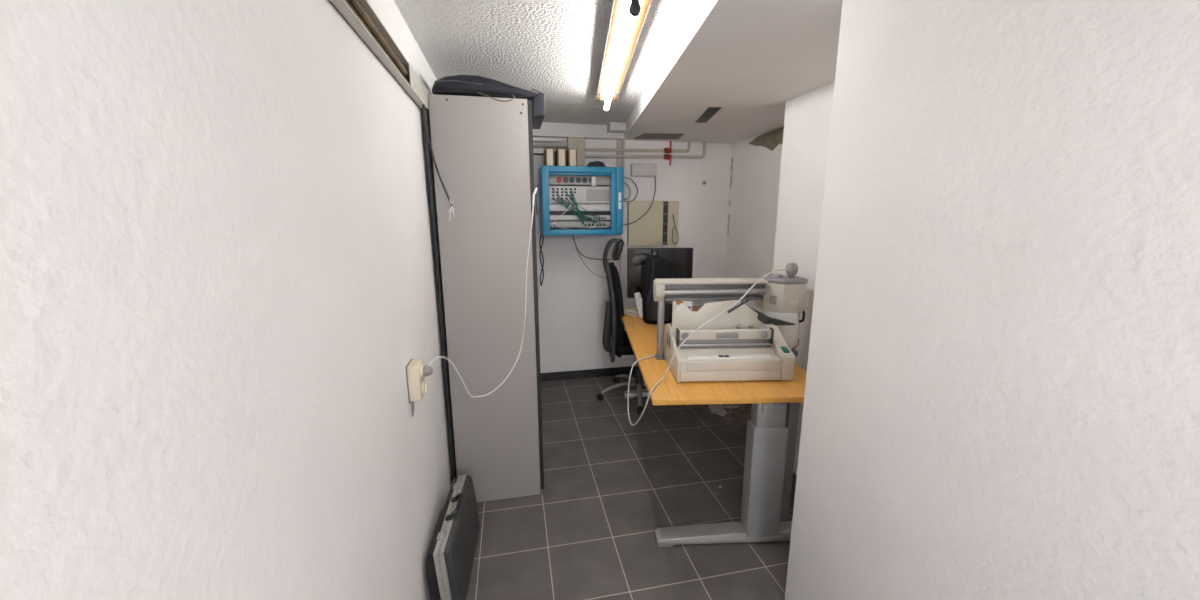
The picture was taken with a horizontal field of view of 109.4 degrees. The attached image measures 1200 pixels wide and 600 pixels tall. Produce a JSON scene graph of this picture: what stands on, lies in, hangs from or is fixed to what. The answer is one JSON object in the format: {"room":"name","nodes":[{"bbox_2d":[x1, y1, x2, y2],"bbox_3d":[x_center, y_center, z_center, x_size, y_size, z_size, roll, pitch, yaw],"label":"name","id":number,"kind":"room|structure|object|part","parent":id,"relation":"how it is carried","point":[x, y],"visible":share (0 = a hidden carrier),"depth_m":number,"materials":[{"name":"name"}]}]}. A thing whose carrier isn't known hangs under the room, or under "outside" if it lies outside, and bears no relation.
{"room":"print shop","nodes":[
{"label":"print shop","id":0,"kind":"room"},
{"bbox_2d":[0,0,456,599],"bbox_3d":[-0.480,0.335,0.232,0.150,2.200,7.150,-2,11,-11],"label":"wall","id":1,"kind":"structure","parent":0,"point":[218,289],"depth_m":0.52,"materials":[{"name":"white paint"}]},
{"bbox_2d":[328,0,429,119],"bbox_3d":[-0.571,-0.686,0.932,0.034,0.084,2.320,-2,11,-11],"label":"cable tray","id":2,"kind":"object","parent":1,"relation":"attached to","point":[359,15],"visible":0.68,"depth_m":1.23,"materials":[{"name":"white metal"}]},
{"bbox_2d":[422,104,454,218],"bbox_3d":[-0.710,-0.612,1.845,0.054,0.529,0.118,9,15,40],"label":"loose cable","id":3,"kind":"object","parent":2,"relation":"hanging from","point":[450,210],"visible":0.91,"depth_m":1.84,"materials":[{"name":"plastic"}]},
{"bbox_2d":[405,359,426,417],"bbox_3d":[-0.629,0.308,1.470,0.048,0.194,0.086,-2,11,-11],"label":"wall socket","id":4,"kind":"object","parent":1,"relation":"attached to","point":[416,383],"visible":0.94,"depth_m":1.43,"materials":[{"name":"beige plastic"}]},
{"bbox_3d":[-0.652,0.278,1.460,0.003,0.130,0.086,-2,11,-11],"label":"plate","id":5,"kind":"part","parent":4,"relation":"part of","materials":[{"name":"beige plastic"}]},
{"bbox_2d":[421,108,455,480],"bbox_3d":[-0.755,0.098,2.017,0.024,1.930,0.045,-2,11,-11],"label":"conduit","id":6,"kind":"object","parent":1,"relation":"attached to","point":[426,143],"visible":0.8,"depth_m":1.99,"materials":[{"name":"black plastic"}]},
{"bbox_2d":[394,0,696,124],"bbox_3d":[1.264,-0.874,0.384,3.900,0.100,7.200,-2,11,-11],"label":"ceiling","id":7,"kind":"structure","parent":0,"point":[553,48],"depth_m":1.85,"materials":[{"name":"white paint"}]},
{"bbox_2d":[533,122,626,139],"bbox_3d":[-0.438,-1.370,3.424,1.335,0.102,0.075,-2,11,-11],"label":"ceiling beam","id":8,"kind":"structure","parent":7,"relation":"attached to","point":[547,130],"depth_m":3.44,"materials":[{"name":"white paint"}]},
{"bbox_2d":[607,122,625,132],"bbox_3d":[0.133,-1.396,3.439,0.130,0.060,0.125,-2,11,-11],"label":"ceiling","id":9,"kind":"structure","parent":7,"relation":"attached to","point":[612,127],"depth_m":3.39,"materials":[{"name":"white paint"}]},
{"bbox_2d":[596,0,651,110],"bbox_3d":[0.076,-1.064,1.899,0.126,0.110,1.420,-1,11,-3],"label":"lamp","id":10,"kind":"object","parent":7,"relation":"attached to","point":[627,18],"visible":1,"depth_m":1.70,"materials":[{"name":"white glass"}]},
{"bbox_2d":[624,0,842,143],"bbox_3d":[1.575,-0.769,0.366,3.308,0.100,7.000,-2,11,-11],"label":"ceiling beam","id":11,"kind":"structure","parent":7,"relation":"attached to","point":[747,59],"depth_m":1.87,"materials":[{"name":"white paint"}]},
{"bbox_2d":[634,133,683,138],"bbox_3d":[0.476,-1.319,3.419,0.373,0.006,0.234,-1,11,-4],"label":"ceiling hatch","id":12,"kind":"object","parent":11,"relation":"attached to","point":[645,135],"visible":1,"depth_m":3.41,"materials":[{"name":"grey metal"}]},
{"bbox_2d":[695,107,720,122],"bbox_3d":[0.686,-1.177,2.711,0.076,0.010,0.400,0,11,1],"label":"ceiling vent","id":13,"kind":"object","parent":11,"relation":"attached to","point":[710,112],"visible":1,"depth_m":2.67,"materials":[{"name":"black plastic"}]},
{"bbox_2d":[567,137,585,185],"bbox_3d":[-0.197,-1.135,3.523,0.145,0.398,0.070,-2,11,-11],"label":"wall pier","id":14,"kind":"object","parent":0,"point":[578,143],"visible":0.49,"depth_m":3.47,"materials":[{"name":"beige paint"}]},
{"bbox_2d":[466,374,796,599],"bbox_3d":[1.272,1.382,0.833,3.900,0.100,7.200,-2,11,-11],"label":"floor","id":15,"kind":"structure","parent":0,"point":[610,482],"depth_m":2.13,"materials":[{"name":"grey tile"}]},
{"bbox_2d":[426,474,479,599],"bbox_3d":[-0.594,0.979,1.752,0.115,0.338,0.471,-2,11,-7],"label":"briefcase","id":16,"kind":"object","parent":15,"relation":"on","point":[451,554],"visible":1,"depth_m":1.63,"materials":[{"name":"black plastic"}]},
{"bbox_3d":[-0.592,0.996,1.756,0.036,0.301,0.470,-6,12,-7],"label":"metal frame","id":17,"kind":"part","parent":16,"relation":"part of","materials":[{"name":"metal"}]},
{"bbox_3d":[-0.584,0.834,1.725,0.044,0.039,0.130,-6,12,-7],"label":"handle","id":18,"kind":"part","parent":16,"relation":"part of","materials":[{"name":"black plastic"}]},
{"bbox_2d":[428,94,543,501],"bbox_3d":[-0.587,0.005,2.441,0.465,1.985,0.802,-2,11,-11],"label":"tall cabinet","id":19,"kind":"object","parent":15,"relation":"on","point":[482,147],"visible":0.96,"depth_m":2.02,"materials":[{"name":"grey metal"}]},
{"bbox_2d":[423,188,537,397],"bbox_3d":[-0.526,0.008,1.855,0.242,1.000,0.888,5,12,23],"label":"power cable","id":20,"kind":"object","parent":19,"relation":"attached to","point":[427,370],"visible":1,"depth_m":1.99,"materials":[{"name":"grey plastic"}]},
{"bbox_2d":[432,75,544,128],"bbox_3d":[-0.530,-0.952,2.048,0.498,0.178,0.367,-2,11,-11],"label":"bag","id":21,"kind":"object","parent":19,"relation":"on","point":[458,85],"visible":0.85,"depth_m":1.89,"materials":[{"name":"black fabric"}]},
{"bbox_2d":[478,92,514,101],"bbox_3d":[-0.457,-0.897,1.878,0.158,0.037,0.016,-2,11,-11],"label":"cord","id":22,"kind":"object","parent":21,"relation":"hanging from","point":[478,92],"visible":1,"depth_m":1.88,"materials":[{"name":"grey plastic"}]},
{"bbox_3d":[-0.352,0.022,2.287,0.017,1.951,0.393,-2,11,-11],"label":"door","id":23,"kind":"part","parent":19,"relation":"part of","materials":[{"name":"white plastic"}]},
{"bbox_2d":[596,238,645,413],"bbox_3d":[0.314,0.164,3.392,0.694,1.297,0.687,-1,11,-2],"label":"office chair","id":24,"kind":"object","parent":15,"relation":"on","point":[614,308],"visible":0.74,"depth_m":3.22,"materials":[{"name":"black fabric"}]},
{"bbox_3d":[0.076,0.064,3.382,0.081,0.779,0.511,-1,11,-2],"label":"frame","id":25,"kind":"part","parent":24,"relation":"part of","materials":[{"name":"grey plastic"}]},
{"bbox_3d":[0.119,0.063,3.383,0.114,0.700,0.450,-1,11,-2],"label":"backrest","id":26,"kind":"part","parent":24,"relation":"part of","materials":[{"name":"black fabric"}]},
{"bbox_3d":[0.149,0.716,3.476,0.295,0.077,0.044,-3,12,-14],"label":"leg","id":27,"kind":"part","parent":24,"relation":"part of","materials":[{"name":"grey metal"}]},
{"bbox_3d":[0.344,0.340,3.447,0.460,0.080,0.470,-1,11,-2],"label":"seat","id":28,"kind":"part","parent":24,"relation":"part of","materials":[{"name":"black fabric"}]},
{"bbox_3d":[0.228,0.677,3.669,0.044,0.077,0.295,-7,13,-31],"label":"leg","id":29,"kind":"part","parent":24,"relation":"part of","materials":[{"name":"grey metal"}]},
{"bbox_3d":[0.312,0.742,3.342,0.044,0.077,0.295,1,11,4],"label":"leg","id":30,"kind":"part","parent":24,"relation":"part of","materials":[{"name":"grey metal"}]},
{"bbox_2d":[622,307,806,546],"bbox_3d":[0.594,0.590,2.699,0.818,0.730,1.780,-1,11,-2],"label":"desk","id":31,"kind":"object","parent":15,"relation":"on","point":[771,435],"visible":0.54,"depth_m":1.89,"materials":[{"name":"orange wood"}]},
{"bbox_2d":[624,306,638,315],"bbox_3d":[0.279,0.086,3.243,0.176,0.050,0.182,-10,15,-40],"label":"heap","id":32,"kind":"object","parent":31,"relation":"on","point":[634,310],"visible":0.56,"depth_m":3.21,"materials":[{"name":"white paper"}]},
{"bbox_2d":[634,292,642,317],"bbox_3d":[0.319,0.007,3.092,0.140,0.249,0.060,-1,11,-2],"label":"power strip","id":33,"kind":"object","parent":31,"relation":"on","point":[637,296],"visible":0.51,"depth_m":3.08,"materials":[{"name":"white plastic"}]},
{"bbox_2d":[632,248,672,323],"bbox_3d":[0.370,-0.101,2.959,0.294,0.525,0.208,-1,11,-2],"label":"backpack","id":34,"kind":"object","parent":31,"relation":"on","point":[656,266],"visible":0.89,"depth_m":2.90,"materials":[{"name":"black fabric"}]},
{"bbox_2d":[627,248,692,297],"bbox_3d":[0.449,-0.144,3.226,0.490,0.505,0.130,-1,11,-2],"label":"monitor","id":35,"kind":"object","parent":31,"relation":"on","point":[680,259],"visible":0.4,"depth_m":3.16,"materials":[{"name":"black plastic"}]},
{"bbox_2d":[672,301,691,311],"bbox_3d":[0.419,0.160,2.178,0.100,0.318,0.014,-1,11,-2],"label":"brochure","id":36,"kind":"object","parent":31,"relation":"on","point":[675,303],"visible":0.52,"depth_m":2.15,"materials":[{"name":"white paper"}]},
{"bbox_2d":[627,263,807,425],"bbox_3d":[0.587,0.207,2.165,0.994,0.778,0.460,-4,12,-20],"label":"press","id":37,"kind":"object","parent":31,"relation":"on","point":[780,298],"visible":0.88,"depth_m":2.15,"materials":[{"name":"grey metal"}]},
{"bbox_3d":[0.317,0.141,2.222,0.030,0.322,0.040,-1,11,-2],"label":"post","id":38,"kind":"part","parent":37,"relation":"part of","materials":[{"name":"grey metal"}]},
{"bbox_3d":[0.567,-0.096,2.172,0.560,0.018,0.093,-1,11,-2],"label":"plate","id":39,"kind":"part","parent":37,"relation":"part of","materials":[{"name":"beige metal"}]},
{"bbox_3d":[0.695,0.282,2.297,0.723,0.030,0.095,-1,11,-2],"label":"rail","id":40,"kind":"part","parent":37,"relation":"part of","materials":[{"name":"beige plastic"}]},
{"bbox_3d":[0.945,-0.106,2.199,0.210,0.025,0.186,-1,11,-2],"label":"lid","id":41,"kind":"part","parent":37,"relation":"part of","materials":[{"name":"grey plastic"}]},
{"bbox_3d":[0.980,-0.152,2.168,0.060,0.078,0.060,-1,11,-2],"label":"knob","id":42,"kind":"part","parent":37,"relation":"part of","materials":[{"name":"grey plastic"}]},
{"bbox_3d":[0.975,0.009,2.133,0.045,0.028,0.004,-1,11,-2],"label":"plate","id":43,"kind":"part","parent":37,"relation":"part of","materials":[{"name":"beige plastic"}]},
{"bbox_3d":[1.032,0.083,2.167,0.014,0.074,0.033,-5,12,-23],"label":"handle","id":44,"kind":"part","parent":37,"relation":"part of","materials":[{"name":"black plastic"}]},
{"bbox_2d":[664,297,794,382],"bbox_3d":[0.605,0.160,2.040,0.534,0.370,0.326,-1,11,-2],"label":"machine","id":45,"kind":"object","parent":31,"relation":"on","point":[735,345],"visible":0.98,"depth_m":1.97,"materials":[{"name":"beige plastic"}]},
{"bbox_3d":[0.393,0.165,1.952,0.034,0.034,0.013,-1,11,-2],"label":"knob","id":46,"kind":"part","parent":45,"relation":"part of","materials":[{"name":"grey plastic"}]},
{"bbox_3d":[0.586,0.208,1.988,0.440,0.011,0.012,-1,11,-2],"label":"guide rod","id":47,"kind":"part","parent":45,"relation":"part of","materials":[{"name":"metal"}]},
{"bbox_2d":[686,354,772,359],"bbox_3d":[0.586,0.259,1.931,0.385,0.006,0.045,-1,11,-2],"label":"tray","id":48,"kind":"object","parent":45,"relation":"on","point":[688,356],"depth_m":1.92,"materials":[{"name":"white plastic"}]},
{"bbox_3d":[0.586,0.320,1.909,0.448,0.088,0.008,-1,11,-2],"label":"drawer","id":49,"kind":"part","parent":45,"relation":"part of","materials":[{"name":"beige plastic"}]},
{"bbox_3d":[0.655,0.023,1.985,0.117,0.080,0.012,0,11,0],"label":"lever","id":50,"kind":"part","parent":45,"relation":"part of","materials":[{"name":"black plastic"}]},
{"bbox_3d":[0.763,0.161,1.966,0.034,0.034,0.013,-1,11,-2],"label":"knob","id":51,"kind":"part","parent":45,"relation":"part of","materials":[{"name":"grey plastic"}]},
{"bbox_2d":[780,346,789,352],"bbox_3d":[0.848,0.227,1.944,0.028,0.018,0.043,-1,11,-2],"label":"rocker switch","id":52,"kind":"object","parent":45,"relation":"attached to","point":[783,349],"depth_m":1.94,"materials":[{"name":"green plastic"}]},
{"bbox_3d":[0.735,0.740,1.900,0.150,0.666,0.085,-1,11,-2],"label":"leg","id":53,"kind":"part","parent":31,"relation":"part of","materials":[{"name":"grey metal"}]},
{"bbox_2d":[698,404,738,492],"bbox_3d":[0.804,0.920,2.888,0.282,0.008,1.272,3,12,17],"label":"debris","id":54,"kind":"object","parent":15,"relation":"on","point":[717,409],"visible":0.72,"depth_m":3.28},
{"bbox_2d":[704,403,751,428],"bbox_3d":[1.066,0.863,3.190,0.410,0.001,0.610,-2,11,-11],"label":"floor dust","id":55,"kind":"structure","parent":15,"relation":"on","point":[739,416],"depth_m":3.19,"materials":[{"name":"grey"}]},
{"bbox_2d":[533,137,731,372],"bbox_3d":[0.097,-0.386,3.848,2.465,2.200,0.150,-2,11,-11],"label":"wall","id":56,"kind":"structure","parent":0,"point":[572,300],"depth_m":3.79,"materials":[{"name":"white paint"}]},
{"bbox_2d":[533,141,567,147],"bbox_3d":[-0.669,-1.252,3.396,0.820,0.052,0.052,-2,11,-11],"label":"pipe","id":57,"kind":"object","parent":56,"relation":"attached to","point":[540,144],"visible":0.34,"depth_m":3.43,"materials":[{"name":"grey metal"}]},
{"bbox_2d":[538,161,623,235],"bbox_3d":[-0.161,-0.816,3.425,0.628,0.565,0.384,-2,11,-11],"label":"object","id":58,"kind":"object","parent":56,"relation":"attached to","point":[565,209],"depth_m":3.31,"materials":[{"name":"blue metal"}]},
{"bbox_2d":[539,234,543,285],"bbox_3d":[-0.501,-0.366,3.642,0.046,0.498,0.011,-2,11,-11],"label":"cable","id":59,"kind":"object","parent":58,"relation":"hanging from","point":[540,245],"visible":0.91,"depth_m":3.64,"materials":[{"name":"black plastic"}]},
{"bbox_2d":[543,148,554,165],"bbox_3d":[-0.393,-1.089,3.272,0.068,0.130,0.202,-2,11,-11],"label":"box","id":60,"kind":"object","parent":58,"relation":"on","point":[548,154],"visible":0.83,"depth_m":3.18,"materials":[{"name":"brown cardboard"}]},
{"bbox_2d":[555,148,565,165],"bbox_3d":[-0.307,-1.092,3.289,0.068,0.130,0.202,-2,11,-11],"label":"box","id":61,"kind":"object","parent":58,"relation":"on","point":[560,153],"visible":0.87,"depth_m":3.20,"materials":[{"name":"brown cardboard"}]},
{"bbox_2d":[566,149,576,165],"bbox_3d":[-0.225,-1.096,3.305,0.068,0.130,0.202,-2,11,-11],"label":"box","id":62,"kind":"object","parent":58,"relation":"on","point":[571,154],"visible":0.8,"depth_m":3.21,"materials":[{"name":"brown cardboard"}]},
{"bbox_3d":[-0.200,-0.826,3.604,0.573,0.476,0.010,-2,11,-11],"label":"panel","id":63,"kind":"part","parent":58,"relation":"part of","materials":[{"name":"grey metal"}]},
{"bbox_3d":[-0.158,-0.827,3.342,0.533,0.130,0.032,-2,11,-11],"label":"patch panel","id":64,"kind":"part","parent":58,"relation":"part of","materials":[{"name":"grey metal"}]},
{"bbox_3d":[-0.161,-0.734,3.376,0.533,0.053,0.060,-2,11,-11],"label":"panel","id":65,"kind":"part","parent":58,"relation":"part of","materials":[{"name":"grey metal"}]},
{"bbox_2d":[550,221,610,226],"bbox_3d":[-0.164,-0.611,3.421,0.533,0.045,0.100,-2,11,-11],"label":"switch","id":66,"kind":"object","parent":58,"relation":"attached to","point":[560,223],"depth_m":3.38,"materials":[{"name":"grey metal"}]},
{"bbox_2d":[550,215,610,219],"bbox_3d":[-0.166,-0.663,3.420,0.533,0.038,0.121,-2,11,-11],"label":"switch","id":67,"kind":"object","parent":58,"relation":"attached to","point":[552,217],"depth_m":3.36,"materials":[{"name":"grey metal"}]},
{"bbox_3d":[-0.028,-1.064,3.344,0.166,0.047,0.110,-2,11,-11],"label":"cable coil","id":68,"kind":"part","parent":58,"relation":"part of","materials":[{"name":"black plastic"}]},
{"bbox_3d":[-0.015,-0.827,3.355,0.189,0.090,0.002,-2,11,-11],"label":"blank plate","id":69,"kind":"part","parent":58,"relation":"part of","materials":[{"name":"grey metal"}]},
{"bbox_3d":[0.155,-0.773,3.307,0.022,0.125,0.005,-2,11,-11],"label":"lock plate","id":70,"kind":"part","parent":58,"relation":"part of","materials":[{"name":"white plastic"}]},
{"bbox_3d":[0.154,-0.779,3.328,0.052,0.505,0.040,-2,11,-11],"label":"post","id":71,"kind":"part","parent":58,"relation":"part of","materials":[{"name":"blue metal"}]},
{"bbox_2d":[541,366,636,380],"bbox_3d":[0.048,0.674,3.963,2.325,0.075,0.012,-2,11,-11],"label":"baseboard","id":72,"kind":"structure","parent":56,"relation":"attached to","point":[575,374],"depth_m":3.92,"materials":[{"name":"tile"}]},
{"bbox_2d":[576,248,606,277],"bbox_3d":[-0.018,-0.328,3.748,0.393,0.278,0.007,-2,11,-11],"label":"cable","id":73,"kind":"object","parent":56,"relation":"attached to","point":[576,248],"visible":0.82,"depth_m":3.73,"materials":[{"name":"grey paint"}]},
{"bbox_2d":[572,235,619,259],"bbox_3d":[-0.037,-0.462,3.706,0.436,0.233,0.034,-4,12,-17],"label":"cable","id":74,"kind":"object","parent":56,"relation":"attached to","point":[572,235],"visible":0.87,"depth_m":3.71,"materials":[{"name":"black plastic"}]},
{"bbox_2d":[616,139,619,166],"bbox_3d":[0.154,-1.105,3.622,0.027,0.498,0.027,-2,11,-11],"label":"riser pipe","id":75,"kind":"object","parent":56,"relation":"attached to","point":[618,140],"visible":0.34,"depth_m":3.59,"materials":[{"name":"grey metal"}]},
{"bbox_2d":[621,140,624,198],"bbox_3d":[0.194,-1.107,3.629,0.027,0.498,0.027,-2,11,-11],"label":"riser pipe","id":76,"kind":"object","parent":56,"relation":"attached to","point":[622,141],"visible":0.53,"depth_m":3.60,"materials":[{"name":"beige metal"}]},
{"bbox_2d":[620,202,626,307],"bbox_3d":[0.207,-0.372,3.782,0.055,0.997,0.027,-2,11,-11],"label":"duct","id":77,"kind":"object","parent":56,"relation":"attached to","point":[623,257],"visible":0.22,"depth_m":3.77,"materials":[{"name":"grey plastic"}]},
{"bbox_2d":[623,177,637,201],"bbox_3d":[0.225,-0.940,3.602,0.234,0.211,0.036,-9,14,-37],"label":"cable","id":78,"kind":"object","parent":56,"relation":"attached to","point":[624,177],"visible":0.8,"depth_m":3.64,"materials":[{"name":"grey plastic"}]},
{"bbox_2d":[585,141,690,151],"bbox_3d":[0.332,-1.304,3.603,0.927,0.102,0.025,-2,11,-11],"label":"pipe","id":79,"kind":"object","parent":56,"relation":"attached to","point":[689,142],"visible":1,"depth_m":3.59,"materials":[{"name":"grey metal"}]},
{"bbox_2d":[664,141,671,152],"bbox_3d":[0.585,-1.311,3.642,0.072,0.099,0.071,-2,11,-11],"label":"valve","id":80,"kind":"object","parent":79,"relation":"attached to","point":[666,150],"visible":1,"depth_m":3.64,"materials":[{"name":"red paint"}]},
{"bbox_2d":[630,163,656,176],"bbox_3d":[0.377,-1.118,3.654,0.224,0.107,0.056,-2,11,-11],"label":"junction box","id":81,"kind":"object","parent":56,"relation":"attached to","point":[637,169],"visible":1,"depth_m":3.63,"materials":[{"name":"white plastic"}]},
{"bbox_2d":[623,178,655,225],"bbox_3d":[0.313,-0.848,3.650,0.384,0.419,0.035,-4,12,-20],"label":"cable","id":82,"kind":"object","parent":81,"relation":"attached to","point":[655,178],"visible":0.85,"depth_m":3.69,"materials":[{"name":"black plastic"}]},
{"bbox_2d":[585,142,705,158],"bbox_3d":[0.401,-1.282,3.622,1.069,0.153,0.025,-2,11,-11],"label":"pipe","id":83,"kind":"object","parent":56,"relation":"attached to","point":[704,143],"visible":1,"depth_m":3.62,"materials":[{"name":"grey metal"}]},
{"bbox_2d":[663,154,671,164],"bbox_3d":[0.586,-1.210,3.663,0.072,0.099,0.071,-2,11,-11],"label":"valve","id":84,"kind":"object","parent":83,"relation":"attached to","point":[666,156],"visible":1,"depth_m":3.65,"materials":[{"name":"red paint"}]},
{"bbox_2d":[627,201,678,245],"bbox_3d":[0.471,-0.678,3.761,0.464,0.390,0.056,-2,11,-11],"label":"box","id":85,"kind":"object","parent":56,"relation":"attached to","point":[655,228],"visible":1,"depth_m":3.73,"materials":[{"name":"beige plastic"}]},
{"bbox_2d":[672,216,678,243],"bbox_3d":[0.674,-0.632,3.791,0.067,0.260,0.011,-2,11,-11],"label":"cable","id":86,"kind":"object","parent":85,"relation":"hanging from","point":[673,216],"visible":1,"depth_m":3.79,"materials":[{"name":"black plastic"}]},
{"bbox_2d":[724,127,783,311],"bbox_3d":[1.409,-0.243,3.363,0.197,2.100,1.365,-2,11,-11],"label":"wall","id":87,"kind":"structure","parent":0,"point":[755,168],"depth_m":3.50,"materials":[{"name":"white paint"}]},
{"bbox_2d":[773,82,834,474],"bbox_3d":[1.493,0.032,1.980,0.600,2.100,1.430,-2,11,-11],"label":"wall pier","id":88,"kind":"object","parent":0,"point":[807,121],"visible":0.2,"depth_m":2.30,"materials":[{"name":"white paint"}]},
{"bbox_2d":[785,0,1199,599],"bbox_3d":[1.445,0.562,-0.688,0.590,2.100,4.520,-2,11,-11],"label":"wall","id":89,"kind":"structure","parent":0,"point":[1002,395],"depth_m":0.85,"materials":[{"name":"white paint"}]}
]}

